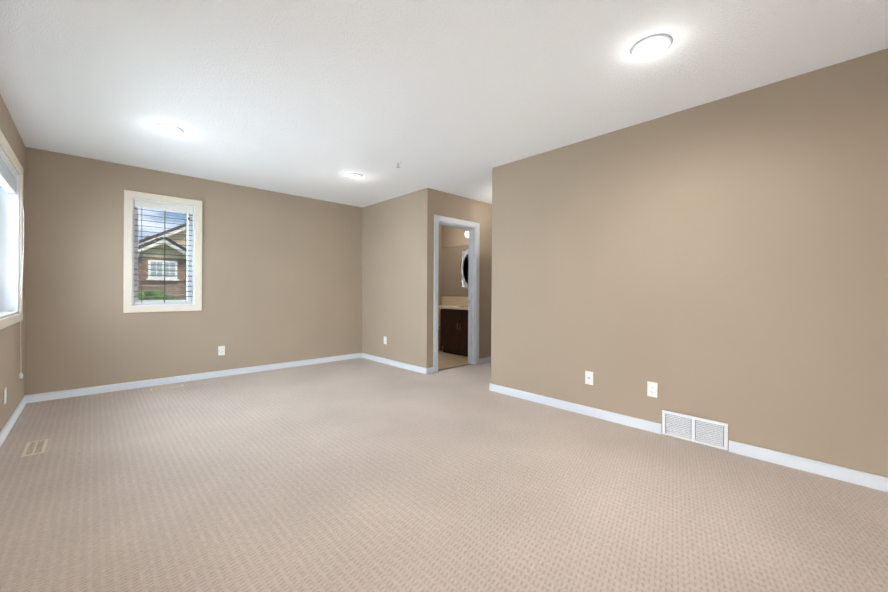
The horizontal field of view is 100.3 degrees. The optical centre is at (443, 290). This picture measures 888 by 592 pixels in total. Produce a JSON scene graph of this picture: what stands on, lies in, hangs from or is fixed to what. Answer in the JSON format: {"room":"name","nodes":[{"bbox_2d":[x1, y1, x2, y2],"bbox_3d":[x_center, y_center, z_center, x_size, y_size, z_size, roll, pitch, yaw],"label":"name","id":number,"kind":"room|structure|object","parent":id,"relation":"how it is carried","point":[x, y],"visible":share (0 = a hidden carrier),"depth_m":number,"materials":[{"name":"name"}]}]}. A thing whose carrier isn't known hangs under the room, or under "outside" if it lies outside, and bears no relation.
{"room":"empty bedroom","nodes":[
{"label":"empty bedroom","id":0,"kind":"room"},
{"bbox_2d":[0,94,24,431],"bbox_3d":[-1.887,-0.140,1.174,0.180,2.440,6.660,0,0,-43],"label":"wall","id":1,"kind":"structure","parent":0,"point":[12,356],"depth_m":3.00,"materials":[{"name":"beige paint"}]},
{"bbox_2d":[4,387,6,403],"bbox_3d":[-3.239,0.772,2.738,0.008,0.116,0.072,0,0,-43],"label":"electrical outlet","id":2,"kind":"object","parent":1,"relation":"attached to","point":[5,394],"visible":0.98,"depth_m":2.73,"materials":[{"name":"white plastic"}]},
{"bbox_2d":[0,130,23,378],"bbox_3d":[-2.925,-0.161,2.291,0.227,1.840,2.550,0,0,-43],"label":"window","id":3,"kind":"structure","parent":1,"relation":"in","point":[11,230],"depth_m":3.17,"materials":[{"name":"beige paint"}]},
{"bbox_2d":[0,395,27,446],"bbox_3d":[-1.822,1.042,1.241,0.014,0.076,6.300,0,0,-43],"label":"baseboard","id":4,"kind":"structure","parent":1,"relation":"attached to","point":[8,426],"depth_m":2.94,"materials":[{"name":"white paint"}]},
{"bbox_2d":[24,147,441,394],"bbox_3d":[-2.031,-0.142,5.496,5.550,2.440,0.180,0,0,-43],"label":"wall","id":5,"kind":"structure","parent":0,"point":[281,277],"depth_m":4.40,"materials":[{"name":"beige paint"}]},
{"bbox_2d":[123,190,201,312],"bbox_3d":[-3.258,-0.428,4.314,0.720,1.330,0.190,0,0,-43],"label":"window","id":6,"kind":"structure","parent":5,"relation":"in","point":[132,303],"depth_m":4.27,"materials":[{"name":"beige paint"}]},
{"bbox_2d":[28,353,359,402],"bbox_3d":[-2.650,1.037,4.784,3.620,0.076,0.014,0,0,-43],"label":"baseboard","id":7,"kind":"structure","parent":5,"relation":"attached to","point":[39,397],"depth_m":4.31,"materials":[{"name":"white paint"}]},
{"bbox_2d":[218,346,224,355],"bbox_3d":[-2.792,0.749,4.651,0.072,0.116,0.008,0,0,-43],"label":"electrical outlet","id":8,"kind":"object","parent":5,"relation":"attached to","point":[221,350],"visible":1,"depth_m":4.65,"materials":[{"name":"white plastic"}]},
{"bbox_2d":[0,358,887,591],"bbox_3d":[0.312,1.151,3.260,6.250,0.120,6.660,0,0,-43],"label":"floor carpet","id":9,"kind":"object","parent":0,"point":[358,475],"visible":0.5,"depth_m":1.93,"materials":[{"name":"beige carpet"}]},
{"bbox_2d":[21,439,47,457],"bbox_3d":[-2.792,1.071,2.533,0.105,0.007,0.310,0,0,-43],"label":"floor air vent","id":10,"kind":"object","parent":9,"relation":"on","point":[34,448],"visible":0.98,"depth_m":2.51,"materials":[{"name":"beige metal"}]},
{"bbox_2d":[150,384,183,390],"bbox_3d":[-3.067,1.069,4.104,0.300,0.007,0.105,0,0,-43],"label":"floor air vent","id":11,"kind":"object","parent":9,"relation":"on","point":[166,387],"visible":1,"depth_m":4.09,"materials":[{"name":"beige metal"}]},
{"bbox_2d":[0,0,887,206],"bbox_3d":[0.325,-1.409,3.259,6.250,0.120,6.660,0,0,-43],"label":"ceiling","id":12,"kind":"structure","parent":0,"point":[316,99],"depth_m":2.32,"materials":[{"name":"white paint"}]},
{"bbox_2d":[154,123,183,134],"bbox_3d":[-2.306,-1.355,3.112,0.200,0.014,0.200,0,0,-43],"label":"recessed light","id":13,"kind":"object","parent":12,"relation":"in","point":[168,128],"visible":1,"depth_m":3.09,"materials":[{"name":"white glass"}]},
{"bbox_2d":[345,173,362,178],"bbox_3d":[-1.057,-1.349,4.353,0.200,0.014,0.200,0,0,-43],"label":"recessed light","id":14,"kind":"object","parent":12,"relation":"in","point":[354,175],"visible":0.98,"depth_m":4.32,"materials":[{"name":"white glass"}]},
{"bbox_2d":[631,34,672,58],"bbox_3d":[1.138,-1.337,2.035,0.200,0.014,0.200,0,0,-43],"label":"recessed light","id":15,"kind":"object","parent":12,"relation":"in","point":[652,46],"visible":1,"depth_m":2.02,"materials":[{"name":"white glass"}]},
{"bbox_2d":[438,350,468,368],"bbox_3d":[-0.114,1.084,6.119,1.660,0.006,1.559,0,0,-43],"label":"floor","id":16,"kind":"structure","parent":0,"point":[446,360],"depth_m":5.78,"materials":[{"name":"beige tile"}]},
{"bbox_2d":[439,308,467,356],"bbox_3d":[0.439,0.699,6.332,0.560,0.780,0.968,0,0,-43],"label":"bathroom vanity","id":17,"kind":"object","parent":16,"relation":"on","point":[454,325],"depth_m":6.27,"materials":[{"name":"brown wood"}]},
{"bbox_2d":[450,304,465,307],"bbox_3d":[0.439,0.290,6.344,0.547,0.039,0.988,0,0,-43],"label":"countertop","id":18,"kind":"structure","parent":17,"relation":"on","point":[451,305],"depth_m":6.70,"materials":[{"name":"beige stone"}]},
{"bbox_2d":[442,225,468,296],"bbox_3d":[0.518,-0.130,6.752,0.120,2.440,1.499,0,0,-43],"label":"wall","id":19,"kind":"structure","parent":0,"point":[453,236],"depth_m":7.03,"materials":[{"name":"beige paint"}]},
{"bbox_2d":[442,245,468,295],"bbox_3d":[0.465,-0.371,6.712,0.008,0.938,1.471,0,0,-43],"label":"bathroom mirror","id":20,"kind":"object","parent":19,"relation":"attached to","point":[454,270],"visible":0.36,"depth_m":6.97,"materials":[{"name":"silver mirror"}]},
{"bbox_2d":[434,190,491,357],"bbox_3d":[0.616,-0.129,5.731,2.180,2.440,0.120,0,0,-43],"label":"wall","id":21,"kind":"structure","parent":0,"point":[457,207],"depth_m":5.61,"materials":[{"name":"beige paint"}]},
{"bbox_2d":[433,215,479,372],"bbox_3d":[0.146,0.037,5.287,0.906,2.104,0.160,0,0,-43],"label":"door frame","id":22,"kind":"structure","parent":21,"relation":"attached to","point":[473,228],"depth_m":5.50,"materials":[{"name":"white paint"}]},
{"bbox_2d":[479,356,490,363],"bbox_3d":[0.983,1.055,5.991,1.283,0.076,0.014,0,0,-43],"label":"baseboard","id":23,"kind":"structure","parent":21,"relation":"attached to","point":[487,359],"depth_m":5.64,"materials":[{"name":"white paint"}]},
{"bbox_2d":[362,48,887,477],"bbox_3d":[0.874,-0.127,3.785,0.120,2.440,6.300,0,0,-43],"label":"wall","id":24,"kind":"structure","parent":0,"point":[724,260],"depth_m":2.65,"materials":[{"name":"beige paint"}]},
{"bbox_2d":[360,353,427,373],"bbox_3d":[-0.774,1.046,5.424,0.014,0.076,1.603,0,0,-43],"label":"baseboard","id":25,"kind":"structure","parent":24,"relation":"attached to","point":[419,369],"depth_m":5.33,"materials":[{"name":"white paint"}]},
{"bbox_2d":[492,384,661,433],"bbox_3d":[1.099,1.057,3.444,0.014,0.076,1.655,0,0,-43],"label":"baseboard","id":26,"kind":"structure","parent":24,"relation":"attached to","point":[638,423],"depth_m":3.28,"materials":[{"name":"white paint"}]},
{"bbox_2d":[585,371,592,384],"bbox_3d":[1.273,0.765,3.257,0.017,0.116,0.072,0,0,-43],"label":"outlet","id":27,"kind":"object","parent":24,"relation":"attached to","point":[589,377],"visible":1,"depth_m":3.26,"materials":[{"name":"white plastic"}]},
{"bbox_2d":[647,381,657,397],"bbox_3d":[1.625,0.769,2.891,0.008,0.116,0.072,0,0,-43],"label":"electrical outlet","id":28,"kind":"object","parent":24,"relation":"attached to","point":[652,387],"visible":1,"depth_m":2.89,"materials":[{"name":"white plastic"}]},
{"bbox_2d":[662,410,727,449],"bbox_3d":[1.810,1.003,2.690,0.014,0.184,0.405,0,0,-43],"label":"air vent","id":29,"kind":"object","parent":24,"relation":"in","point":[711,433],"visible":1,"depth_m":2.68,"materials":[{"name":"white metal"}]},
{"bbox_2d":[729,440,887,491],"bbox_3d":[2.458,1.064,2.007,0.014,0.076,1.470,0,0,-43],"label":"baseboard","id":30,"kind":"structure","parent":24,"relation":"attached to","point":[872,481],"depth_m":2.24,"materials":[{"name":"white paint"}]},
{"label":"outside","id":31,"kind":"structure","parent":0,"visible":0},
{"bbox_3d":[-4.008,4.158,3.526,240.000,0.220,240.000,0,0,-43],"label":"ground","id":32,"kind":"structure","parent":31,"visible":0},
{"bbox_2d":[138,289,184,299],"bbox_3d":[-12.565,1.960,16.769,3.095,4.116,2.445,0,0,-43],"label":"bush","id":33,"kind":"object","parent":32,"relation":"on","point":[154,294],"depth_m":15.77,"materials":[{"name":"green plant"}]},
{"bbox_2d":[138,224,185,299],"bbox_3d":[-16.791,-0.930,27.898,13.476,9.843,11.980,0,0,-43],"label":"house","id":34,"kind":"structure","parent":32,"relation":"on","point":[172,258],"depth_m":21.12,"materials":[{"name":"brown"}]}
]}

